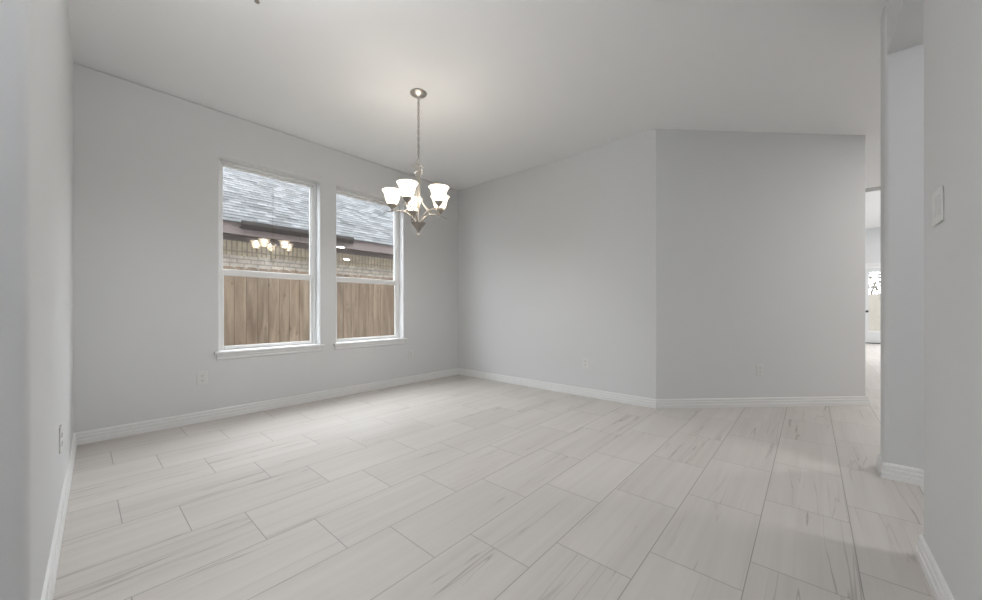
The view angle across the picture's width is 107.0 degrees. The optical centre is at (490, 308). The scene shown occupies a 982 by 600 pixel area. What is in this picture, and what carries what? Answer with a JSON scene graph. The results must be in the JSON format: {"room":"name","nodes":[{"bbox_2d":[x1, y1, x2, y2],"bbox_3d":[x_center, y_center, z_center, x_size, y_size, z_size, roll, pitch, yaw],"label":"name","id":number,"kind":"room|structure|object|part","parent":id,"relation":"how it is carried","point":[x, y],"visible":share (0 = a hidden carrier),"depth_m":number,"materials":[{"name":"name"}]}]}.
{"room":"empty dining room","nodes":[
{"label":"empty dining room","id":0,"kind":"room"},
{"bbox_2d":[0,0,72,599],"bbox_3d":[-2.139,-0.393,1.718,2.437,2.743,0.140,0,0,43],"label":"wall","id":1,"kind":"structure","parent":0,"point":[36,54],"depth_m":0.97,"materials":[{"name":"white paint"}]},
{"bbox_2d":[41,433,76,599],"bbox_3d":[-2.133,0.934,1.712,2.452,0.090,0.174,0,0,43],"label":"baseboard","id":2,"kind":"structure","parent":1,"relation":"attached to","point":[48,590],"depth_m":1.48,"materials":[{"name":"white wood"}]},
{"bbox_2d":[59,425,62,453],"bbox_3d":[-1.960,0.594,1.655,0.072,0.116,0.008,0,0,43],"label":"wall outlet","id":3,"kind":"object","parent":1,"relation":"attached to","point":[60,427],"visible":1,"depth_m":1.63,"materials":[{"name":"white plastic"}]},
{"bbox_2d":[73,63,457,432],"bbox_3d":[-3.175,-0.393,2.507,0.165,2.743,8.164,0,0,41],"label":"wall","id":4,"kind":"structure","parent":0,"point":[146,160],"depth_m":3.05,"materials":[{"name":"white paint"}]},
{"bbox_2d":[197,371,206,384],"bbox_3d":[-2.500,0.602,3.142,0.008,0.116,0.072,0,0,41],"label":"wall outlet","id":5,"kind":"object","parent":4,"relation":"attached to","point":[201,376],"visible":1,"depth_m":3.14,"materials":[{"name":"white plastic"}]},
{"bbox_2d":[75,368,457,444],"bbox_3d":[-1.734,0.934,4.005,0.016,0.090,3.770,0,0,41],"label":"baseboard","id":6,"kind":"structure","parent":4,"relation":"attached to","point":[90,436],"depth_m":3.31,"materials":[{"name":"white wood"}]},
{"bbox_2d":[214,159,323,359],"bbox_3d":[-2.177,-0.453,3.606,0.189,1.827,0.960,0,0,41],"label":"window","id":7,"kind":"structure","parent":4,"relation":"in","point":[282,348],"depth_m":3.59,"materials":[{"name":"white plastic"}]},
{"bbox_3d":[-2.232,-0.838,3.659,0.024,1.009,0.830,0,0,41],"label":"sash","id":8,"kind":"part","parent":7,"relation":"part of","materials":[{"name":"white plastic"}]},
{"bbox_3d":[-2.215,0.009,3.644,0.017,0.745,0.830,0,0,41],"label":"sash","id":9,"kind":"part","parent":7,"relation":"part of","materials":[{"name":"white plastic"}]},
{"bbox_2d":[333,189,406,349],"bbox_3d":[-1.472,-0.453,4.406,0.189,1.827,0.960,0,0,41],"label":"window","id":10,"kind":"structure","parent":4,"relation":"in","point":[360,342],"depth_m":4.51,"materials":[{"name":"white plastic"}]},
{"bbox_3d":[-1.528,-0.838,4.459,0.024,1.009,0.830,0,0,41],"label":"sash","id":11,"kind":"part","parent":10,"relation":"part of","materials":[{"name":"white plastic"}]},
{"bbox_3d":[-1.510,0.009,4.444,0.017,0.745,0.830,0,0,41],"label":"sash","id":12,"kind":"part","parent":10,"relation":"part of","materials":[{"name":"white plastic"}]},
{"bbox_2d":[67,0,887,190],"bbox_3d":[1.850,-2.064,0.589,10.242,0.600,11.930,0,0,41],"label":"ceiling","id":13,"kind":"structure","parent":0,"point":[510,86],"depth_m":2.65,"materials":[{"name":"white paint"}]},
{"bbox_2d":[382,88,448,236],"bbox_3d":[-0.579,-1.173,2.974,0.560,1.180,0.555,0,0,41],"label":"chandelier","id":14,"kind":"object","parent":13,"relation":"hanging from","point":[417,93],"visible":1,"depth_m":2.95,"materials":[{"name":"silver metal"}]},
{"bbox_3d":[-0.802,-0.902,2.947,0.163,0.110,0.163,0,0,41],"label":"lamp shade","id":15,"kind":"part","parent":14,"relation":"part of","materials":[{"name":"white glass"}]},
{"bbox_3d":[-0.742,-0.754,2.954,0.184,0.094,0.199,0,0,41],"label":"arm","id":16,"kind":"part","parent":14,"relation":"part of","materials":[{"name":"silver metal"}]},
{"bbox_3d":[-0.637,-0.876,2.764,0.044,0.066,0.044,0,0,41],"label":"light bulb","id":17,"kind":"part","parent":14,"relation":"part of","materials":[{"name":"white glass"}]},
{"bbox_3d":[-0.637,-0.902,2.764,0.163,0.110,0.163,0,0,41],"label":"lamp shade","id":18,"kind":"part","parent":14,"relation":"part of","materials":[{"name":"white glass"}]},
{"bbox_3d":[-0.625,-0.754,2.823,0.136,0.094,0.233,0,0,41],"label":"arm","id":19,"kind":"part","parent":14,"relation":"part of","materials":[{"name":"silver metal"}]},
{"bbox_3d":[-0.593,-0.665,2.969,0.120,0.092,0.120,0,0,41],"label":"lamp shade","id":20,"kind":"part","parent":14,"relation":"part of","materials":[{"name":"silver metal"}]},
{"bbox_3d":[-0.593,-1.471,2.969,0.017,0.500,0.017,0,0,-4],"label":"chain","id":21,"kind":"part","parent":14,"relation":"part of","materials":[{"name":"silver metal"}]},
{"bbox_3d":[-0.464,-0.754,2.894,0.261,0.094,0.060,0,0,41],"label":"arm","id":22,"kind":"part","parent":14,"relation":"part of","materials":[{"name":"silver metal"}]},
{"bbox_3d":[-0.482,-0.754,3.070,0.265,0.094,0.012,0,0,-42],"label":"arm","id":23,"kind":"part","parent":14,"relation":"part of","materials":[{"name":"silver metal"}]},
{"bbox_3d":[-0.411,-0.902,2.864,0.163,0.110,0.163,0,0,41],"label":"lamp shade","id":24,"kind":"part","parent":14,"relation":"part of","materials":[{"name":"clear glass"}]},
{"bbox_3d":[-0.411,-0.876,2.864,0.044,0.066,0.044,0,0,41],"label":"light bulb","id":25,"kind":"part","parent":14,"relation":"part of","materials":[{"name":"white glass"}]},
{"bbox_3d":[-0.437,-0.902,3.110,0.163,0.110,0.163,0,0,41],"label":"lamp shade","id":26,"kind":"part","parent":14,"relation":"part of","materials":[{"name":"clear glass"}]},
{"bbox_2d":[53,343,934,599],"bbox_3d":[4.149,1.039,3.289,10.122,0.120,19.020,0,0,41],"label":"floor","id":27,"kind":"structure","parent":0,"point":[454,487],"depth_m":1.81,"materials":[{"name":"tile"}]},
{"bbox_2d":[458,129,655,398],"bbox_3d":[0.602,-0.393,4.539,2.817,2.743,0.120,0,0,41],"label":"wall","id":28,"kind":"structure","parent":0,"point":[557,258],"depth_m":4.22,"materials":[{"name":"white paint"}]},
{"bbox_2d":[458,368,655,408],"bbox_3d":[0.557,0.934,4.488,2.817,0.090,0.016,0,0,41],"label":"baseboard","id":29,"kind":"structure","parent":28,"relation":"attached to","point":[610,396],"depth_m":4.20,"materials":[{"name":"white wood"}]},
{"bbox_2d":[582,357,587,367],"bbox_3d":[1.054,0.607,4.055,0.072,0.116,0.008,0,0,41],"label":"wall outlet","id":30,"kind":"object","parent":28,"relation":"attached to","point":[584,360],"visible":1,"depth_m":4.06,"materials":[{"name":"white plastic"}]},
{"bbox_2d":[656,129,864,398],"bbox_3d":[2.716,-0.393,3.690,2.203,2.743,0.120,0,0,-3],"label":"wall","id":31,"kind":"structure","parent":0,"point":[760,236],"depth_m":3.63,"materials":[{"name":"white paint"}]},
{"bbox_2d":[756,364,762,374],"bbox_3d":[2.685,0.609,3.626,0.072,0.116,0.008,0,0,-4],"label":"wall outlet","id":32,"kind":"object","parent":31,"relation":"attached to","point":[759,367],"visible":1,"depth_m":3.62,"materials":[{"name":"white plastic"}]},
{"bbox_2d":[656,396,868,408],"bbox_3d":[2.724,0.934,3.682,2.220,0.090,0.137,0,0,-3],"label":"baseboard","id":33,"kind":"structure","parent":31,"relation":"attached to","point":[830,400],"depth_m":3.62,"materials":[{"name":"white wood"}]},
{"bbox_2d":[865,186,880,228],"bbox_3d":[9.790,-2.312,6.348,5.940,0.103,7.210,0,0,41],"label":"ceiling","id":34,"kind":"structure","parent":0,"point":[873,198],"depth_m":8.28,"materials":[{"name":"white paint"}]},
{"bbox_2d":[865,186,880,191],"bbox_3d":[7.094,-2.123,6.066,1.284,0.274,1.319,0,0,41],"label":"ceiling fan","id":35,"kind":"object","parent":34,"relation":"hanging from","point":[879,187],"visible":0.02,"depth_m":6.37,"materials":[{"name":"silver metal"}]},
{"bbox_2d":[865,227,880,263],"bbox_3d":[12.099,-0.641,9.059,5.820,3.240,0.150,0,0,41],"label":"wall","id":36,"kind":"structure","parent":0,"point":[872,235],"depth_m":10.17,"materials":[{"name":"white paint"}]},
{"bbox_2d":[865,263,880,343],"bbox_3d":[10.902,-0.146,10.053,1.060,2.250,0.180,0,0,41],"label":"door","id":37,"kind":"structure","parent":36,"relation":"in","point":[872,337],"depth_m":10.25,"materials":[{"name":"white wood"}]},
{"bbox_3d":[10.915,-0.146,10.068,1.060,2.250,0.140,0,0,41],"label":"frame","id":38,"kind":"part","parent":37,"relation":"part of","materials":[{"name":"white wood"}]},
{"bbox_2d":[881,4,923,468],"bbox_3d":[4.469,-0.393,0.292,5.680,2.743,0.177,0,0,41],"label":"wall partition","id":39,"kind":"structure","parent":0,"point":[902,72],"depth_m":2.06,"materials":[{"name":"white paint"}]},
{"bbox_2d":[876,453,923,486],"bbox_3d":[4.425,0.934,0.331,5.596,0.090,0.210,0,0,41],"label":"baseboard","id":40,"kind":"structure","parent":39,"relation":"attached to","point":[910,475],"depth_m":2.06,"materials":[{"name":"white wood"}]},
{"bbox_2d":[887,0,981,599],"bbox_3d":[-0.074,-0.393,-0.735,0.200,2.743,7.400,0,0,41],"label":"wall","id":41,"kind":"structure","parent":0,"point":[952,28],"depth_m":1.13,"materials":[{"name":"white paint"}]},
{"bbox_2d":[915,535,954,599],"bbox_3d":[-0.342,0.934,-1.027,0.216,0.090,6.406,0,0,41],"label":"baseboard","id":42,"kind":"structure","parent":41,"relation":"attached to","point":[940,590],"depth_m":1.27,"materials":[{"name":"white wood"}]},
{"bbox_2d":[932,186,943,225],"bbox_3d":[1.530,-0.349,1.244,0.008,0.116,0.116,0,0,41],"label":"light switch","id":43,"kind":"object","parent":41,"relation":"attached to","point":[938,195],"visible":1,"depth_m":1.23,"materials":[{"name":"white plastic"}]},
{"label":"outside","id":44,"kind":"structure","parent":0,"visible":0},
{"bbox_3d":[21.103,1.149,17.979,16.100,0.100,25.120,0,0,41],"label":"garden","id":45,"kind":"object","parent":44,"visible":0},
{"bbox_2d":[869,294,880,330],"bbox_3d":[13.216,0.351,13.187,8.400,1.756,0.068,0,0,41],"label":"fence","id":46,"kind":"object","parent":45,"relation":"on","point":[874,299],"visible":0.02,"depth_m":12.83,"materials":[{"name":"brown wood"}]},
{"bbox_2d":[869,272,880,294],"bbox_3d":[14.404,-0.508,14.214,1.659,3.225,1.720,0,0,-28],"label":"shrub","id":47,"kind":"object","parent":45,"relation":"on","point":[874,283],"visible":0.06,"depth_m":13.92,"materials":[{"name":"brown plant"}]},
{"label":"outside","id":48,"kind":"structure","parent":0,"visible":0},
{"bbox_3d":[-4.905,1.299,9.652,11.878,0.100,24.000,0,0,41],"label":"ground","id":49,"kind":"structure","parent":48,"visible":0},
{"bbox_2d":[223,167,393,278],"bbox_3d":[-1.579,-2.221,14.718,6.079,6.940,32.000,0,0,41],"label":"neighbor house","id":50,"kind":"structure","parent":49,"relation":"on","point":[266,219],"depth_m":8.19,"materials":[{"name":"beige brick"}]},
{"bbox_2d":[223,266,393,345],"bbox_3d":[-1.430,0.359,7.417,0.158,1.881,12.040,0,0,41],"label":"fence","id":51,"kind":"object","parent":49,"relation":"on","point":[257,310],"visible":0.15,"depth_m":5.48,"materials":[{"name":"brown wood"}]}
]}

